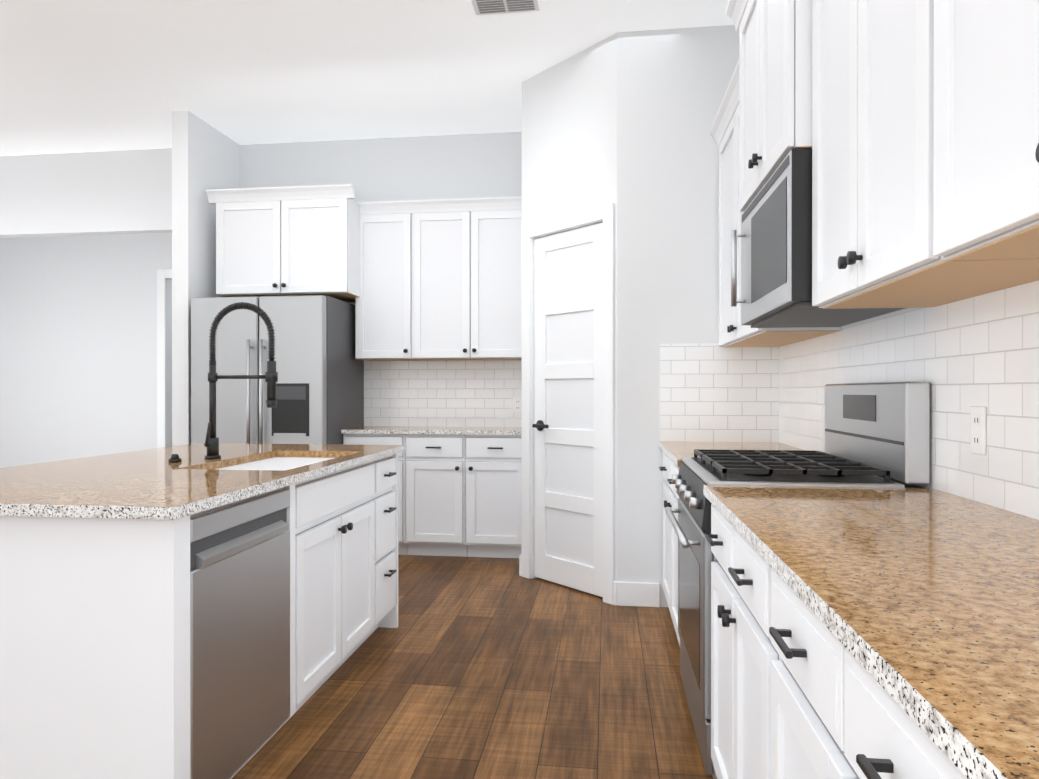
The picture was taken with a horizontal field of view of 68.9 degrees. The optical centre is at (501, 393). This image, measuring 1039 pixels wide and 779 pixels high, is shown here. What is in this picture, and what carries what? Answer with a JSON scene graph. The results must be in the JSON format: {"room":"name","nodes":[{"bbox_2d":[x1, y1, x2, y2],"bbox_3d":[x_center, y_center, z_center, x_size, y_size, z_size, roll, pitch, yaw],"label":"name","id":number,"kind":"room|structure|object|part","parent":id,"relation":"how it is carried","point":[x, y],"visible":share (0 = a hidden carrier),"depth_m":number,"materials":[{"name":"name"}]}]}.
{"room":"kitchen","nodes":[
{"label":"kitchen","id":0,"kind":"room"},
{"bbox_2d":[0,233,171,467],"bbox_3d":[-3.604,-0.424,7.899,4.500,3.200,0.120,0,0,8],"label":"wall","id":1,"kind":"structure","parent":0,"point":[78,346],"depth_m":7.93,"materials":[{"name":"white paint"}]},
{"bbox_2d":[157,269,171,447],"bbox_3d":[-3.019,-0.049,7.749,1.080,2.450,0.018,0,0,8],"label":"door frame","id":2,"kind":"structure","parent":1,"relation":"attached to","point":[163,275],"depth_m":7.81,"materials":[{"name":"white wood"}]},
{"bbox_2d":[172,110,239,445],"bbox_3d":[-2.243,-0.418,5.797,0.125,3.200,0.771,0,0,8],"label":"wall","id":3,"kind":"structure","parent":0,"point":[205,156],"depth_m":5.42,"materials":[{"name":"white paint"}]},
{"bbox_2d":[0,132,521,304],"bbox_3d":[-2.090,-0.419,6.225,7.960,3.200,0.120,0,0,8],"label":"wall","id":4,"kind":"structure","parent":0,"point":[482,165],"depth_m":6.15,"materials":[{"name":"white paint"}]},
{"bbox_2d":[210,184,361,302],"bbox_3d":[-1.559,-1.103,5.780,1.015,0.760,0.593,0,0,8],"label":"upper cabinet","id":5,"kind":"object","parent":4,"relation":"attached to","point":[286,240],"depth_m":5.49,"materials":[{"name":"white wood"}]},
{"bbox_2d":[350,200,429,360],"bbox_3d":[-0.831,-0.841,5.816,0.507,1.165,0.323,0,0,8],"label":"upper cabinet","id":6,"kind":"object","parent":4,"relation":"attached to","point":[388,316],"depth_m":5.66,"materials":[{"name":"white wood"}]},
{"bbox_2d":[364,360,521,426],"bbox_3d":[-0.475,0.007,5.938,1.479,0.570,0.007,0,0,8],"label":"tile backsplash","id":7,"kind":"structure","parent":4,"relation":"attached to","point":[461,393],"depth_m":5.93,"materials":[{"name":"white tile"}]},
{"bbox_2d":[513,397,521,411],"bbox_3d":[0.126,0.089,5.846,0.075,0.115,0.008,0,0,8],"label":"electrical outlet","id":8,"kind":"object","parent":7,"relation":"attached to","point":[517,404],"visible":0.9,"depth_m":5.84,"materials":[{"name":"white plastic"}]},
{"bbox_2d":[422,196,521,360],"bbox_3d":[-0.241,-0.840,5.734,0.952,1.165,0.323,0,0,8],"label":"upper cabinet","id":9,"kind":"object","parent":4,"relation":"attached to","point":[428,280],"depth_m":5.57,"materials":[{"name":"white wood"}]},
{"bbox_2d":[0,0,733,155],"bbox_3d":[-2.547,-2.060,2.942,7.960,0.100,12.000,0,0,8],"label":"ceiling","id":10,"kind":"structure","parent":0,"point":[78,76],"depth_m":4.63,"materials":[{"name":"white paint"}]},
{"bbox_2d":[471,0,539,14],"bbox_3d":[0.019,-2.008,3.897,0.340,0.009,0.210,0,0,8],"label":"ceiling vent","id":11,"kind":"object","parent":10,"relation":"in","point":[484,7],"visible":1,"depth_m":3.93,"materials":[{"name":"white metal"}]},
{"bbox_2d":[232,555,712,778],"bbox_3d":[-2.547,1.240,2.951,7.960,0.100,12.000,0,0,8],"label":"floor","id":12,"kind":"structure","parent":0,"point":[482,668],"depth_m":2.99,"materials":[{"name":"brown wood"}]},
{"bbox_2d":[0,447,404,778],"bbox_3d":[-1.172,0.746,2.928,1.090,0.889,2.024,0,0,8],"label":"kitchen island","id":13,"kind":"object","parent":12,"relation":"on","point":[194,614],"depth_m":1.92,"materials":[{"name":"white wood"}]},
{"bbox_2d":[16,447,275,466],"bbox_3d":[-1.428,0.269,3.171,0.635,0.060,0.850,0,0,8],"label":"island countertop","id":14,"kind":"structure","parent":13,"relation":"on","point":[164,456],"depth_m":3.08,"materials":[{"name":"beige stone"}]},
{"bbox_3d":[-1.281,0.255,2.974,0.047,0.030,0.048,0,0,8],"label":"soap cap","id":15,"kind":"part","parent":14,"relation":"part of","materials":[{"name":"black metal"}]},
{"bbox_2d":[204,302,277,458],"bbox_3d":[-1.069,-0.052,3.088,0.312,0.643,0.098,0,0,8],"label":"faucet","id":16,"kind":"object","parent":14,"relation":"on","point":[270,377],"visible":1,"depth_m":3.10,"materials":[{"name":"black metal"}]},
{"bbox_2d":[0,467,307,522],"bbox_3d":[-1.294,0.287,2.304,1.140,0.030,0.830,0,0,8],"label":"island countertop","id":17,"kind":"structure","parent":13,"relation":"on","point":[25,492],"depth_m":2.14,"materials":[{"name":"beige stone"}]},
{"bbox_2d":[212,455,335,470],"bbox_3d":[-0.905,0.404,3.099,0.440,0.232,0.870,0,0,8],"label":"sink","id":18,"kind":"object","parent":17,"relation":"in","point":[262,462],"depth_m":3.28,"materials":[{"name":"white ceramic"}]},
{"bbox_2d":[191,295,363,443],"bbox_3d":[-1.635,0.255,5.614,0.970,1.855,0.928,0,0,8],"label":"refrigerator","id":19,"kind":"object","parent":12,"relation":"on","point":[320,386],"visible":0.46,"depth_m":5.23,"materials":[{"name":"grey metal"}]},
{"bbox_2d":[343,434,416,554],"bbox_3d":[-0.854,0.738,5.724,0.537,0.889,0.520,0,0,8],"label":"base cabinet","id":20,"kind":"object","parent":12,"relation":"on","point":[407,459],"depth_m":5.45,"materials":[{"name":"white wood"}]},
{"bbox_2d":[417,434,521,557],"bbox_3d":[-0.260,0.738,5.642,0.962,0.889,0.520,0,0,8],"label":"base cabinet","id":21,"kind":"object","parent":12,"relation":"on","point":[460,491],"depth_m":5.39,"materials":[{"name":"white wood"}]},
{"bbox_2d":[341,426,521,433],"bbox_3d":[-0.453,0.277,5.659,1.354,0.030,0.538,0,0,8],"label":"countertop","id":22,"kind":"structure","parent":21,"relation":"on","point":[363,429],"depth_m":5.47,"materials":[{"name":"stone"}]},
{"bbox_2d":[659,449,679,645],"bbox_3d":[1.120,0.744,3.603,0.620,0.889,1.117,0,0,8],"label":"base cabinet","id":23,"kind":"object","parent":12,"relation":"on","point":[670,497],"depth_m":3.66,"materials":[{"name":"white wood"}]},
{"bbox_2d":[659,441,802,468],"bbox_3d":[1.112,0.283,3.603,0.637,0.030,1.117,0,0,8],"label":"countertop","id":24,"kind":"structure","parent":23,"relation":"on","point":[676,450],"depth_m":3.76,"materials":[{"name":"beige stone"}]},
{"bbox_2d":[705,497,750,778],"bbox_3d":[0.864,0.749,1.764,0.620,0.889,0.897,0,0,8],"label":"base cabinet","id":25,"kind":"object","parent":12,"relation":"on","point":[731,575],"depth_m":1.88,"materials":[{"name":"white wood"}]},
{"bbox_2d":[665,382,930,778],"bbox_3d":[0.947,0.578,2.634,0.693,1.225,0.836,0,0,8],"label":"range","id":26,"kind":"object","parent":12,"relation":"on","point":[878,435],"visible":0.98,"depth_m":2.39,"materials":[{"name":"silver metal"}]},
{"bbox_2d":[751,549,954,778],"bbox_3d":[0.750,0.751,0.945,0.620,0.889,1.054,0,0,8],"label":"base cabinet","id":27,"kind":"object","parent":12,"relation":"on","point":[815,714],"depth_m":1.14,"materials":[{"name":"white wood"}]},
{"bbox_2d":[703,485,1038,778],"bbox_3d":[0.673,0.292,0.452,0.637,0.030,3.545,0,0,8],"label":"countertop","id":28,"kind":"structure","parent":27,"relation":"on","point":[933,594],"depth_m":1.05,"materials":[{"name":"beige stone"}]},
{"bbox_2d":[955,773,962,778],"bbox_3d":[0.625,0.754,0.051,0.620,0.889,1.049,0,0,8],"label":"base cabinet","id":29,"kind":"object","parent":12,"relation":"on","point":[956,774],"depth_m":0.66,"materials":[{"name":"white wood"}]},
{"bbox_2d":[522,33,616,580],"bbox_3d":[0.436,-0.415,4.611,0.120,3.200,0.856,0,0,-37],"label":"wall","id":30,"kind":"structure","parent":0,"point":[569,135],"depth_m":4.51,"materials":[{"name":"white paint"}]},
{"bbox_2d":[532,222,602,596],"bbox_3d":[0.397,0.096,4.571,0.097,2.155,0.658,0,0,-37],"label":"pantry door","id":31,"kind":"structure","parent":30,"relation":"in","point":[567,425],"depth_m":4.59,"materials":[{"name":"white wood"}]},
{"bbox_2d":[522,203,613,604],"bbox_3d":[0.430,0.059,4.604,0.137,2.252,0.814,0,0,-37],"label":"door frame","id":32,"kind":"structure","parent":30,"relation":"attached to","point":[604,214],"depth_m":4.51,"materials":[{"name":"white wood"}]},
{"bbox_2d":[519,555,617,605],"bbox_3d":[0.382,1.118,4.573,0.016,0.135,0.874,0,0,-37],"label":"baseboard","id":33,"kind":"structure","parent":30,"relation":"attached to","point":[615,593],"depth_m":4.23,"materials":[{"name":"white wood"}]},
{"bbox_2d":[617,25,738,606],"bbox_3d":[1.088,-0.414,4.232,0.876,3.200,0.120,0,0,8],"label":"wall","id":34,"kind":"structure","parent":0,"point":[672,85],"depth_m":4.20,"materials":[{"name":"white paint"}]},
{"bbox_2d":[618,581,659,606],"bbox_3d":[0.763,1.119,4.213,0.232,0.135,0.016,0,0,8],"label":"baseboard","id":35,"kind":"structure","parent":34,"relation":"attached to","point":[640,594],"depth_m":4.21,"materials":[{"name":"white wood"}]},
{"bbox_2d":[660,343,778,441],"bbox_3d":[1.192,0.012,4.155,0.634,0.570,0.007,0,0,8],"label":"tile backsplash","id":36,"kind":"structure","parent":34,"relation":"attached to","point":[712,392],"depth_m":4.15,"materials":[{"name":"white tile"}]},
{"bbox_3d":[1.154,-0.405,1.103,0.120,3.200,9.370,0,0,8],"label":"wall","id":37,"kind":"structure","parent":0,"visible":0},
{"bbox_2d":[734,0,805,215],"bbox_3d":[1.096,-1.144,2.610,0.397,0.840,0.840,0,0,8],"label":"upper cabinet","id":38,"kind":"object","parent":37,"relation":"attached to","point":[770,70],"depth_m":2.57,"materials":[{"name":"white wood"}]},
{"bbox_2d":[731,149,904,327],"bbox_3d":[1.073,-0.488,2.614,0.440,0.458,0.830,0,0,8],"label":"microwave","id":39,"kind":"object","parent":38,"relation":"attached to","point":[775,234],"visible":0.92,"depth_m":2.44,"materials":[{"name":"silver metal"}]},
{"bbox_2d":[714,88,841,346],"bbox_3d":[1.270,-0.842,3.580,0.319,1.180,1.112,0,0,8],"label":"upper cabinet","id":40,"kind":"object","parent":37,"relation":"attached to","point":[731,331],"depth_m":3.82,"materials":[{"name":"white wood"}]},
{"bbox_2d":[779,280,1038,519],"bbox_3d":[1.102,0.020,1.185,0.007,0.570,5.915,0,0,8],"label":"tile backsplash","id":41,"kind":"structure","parent":37,"relation":"attached to","point":[961,357],"depth_m":2.02,"materials":[{"name":"white tile"}]},
{"bbox_2d":[970,406,985,454],"bbox_3d":[1.194,0.093,1.899,0.008,0.120,0.075,0,0,8],"label":"electrical outlet","id":42,"kind":"object","parent":41,"relation":"attached to","point":[977,429],"visible":1,"depth_m":1.89,"materials":[{"name":"white plastic"}]},
{"bbox_2d":[806,0,1038,308],"bbox_3d":[1.006,-0.904,1.742,0.334,1.315,0.892,0,0,8],"label":"upper cabinet","id":43,"kind":"object","parent":37,"relation":"attached to","point":[856,49],"depth_m":1.81,"materials":[{"name":"white wood"}]},
{"bbox_2d":[902,0,1038,275],"bbox_3d":[0.892,-0.902,0.921,0.334,1.315,1.044,0,0,8],"label":"upper cabinet","id":44,"kind":"object","parent":37,"relation":"attached to","point":[913,125],"depth_m":1.28,"materials":[{"name":"white wood"}]}
]}

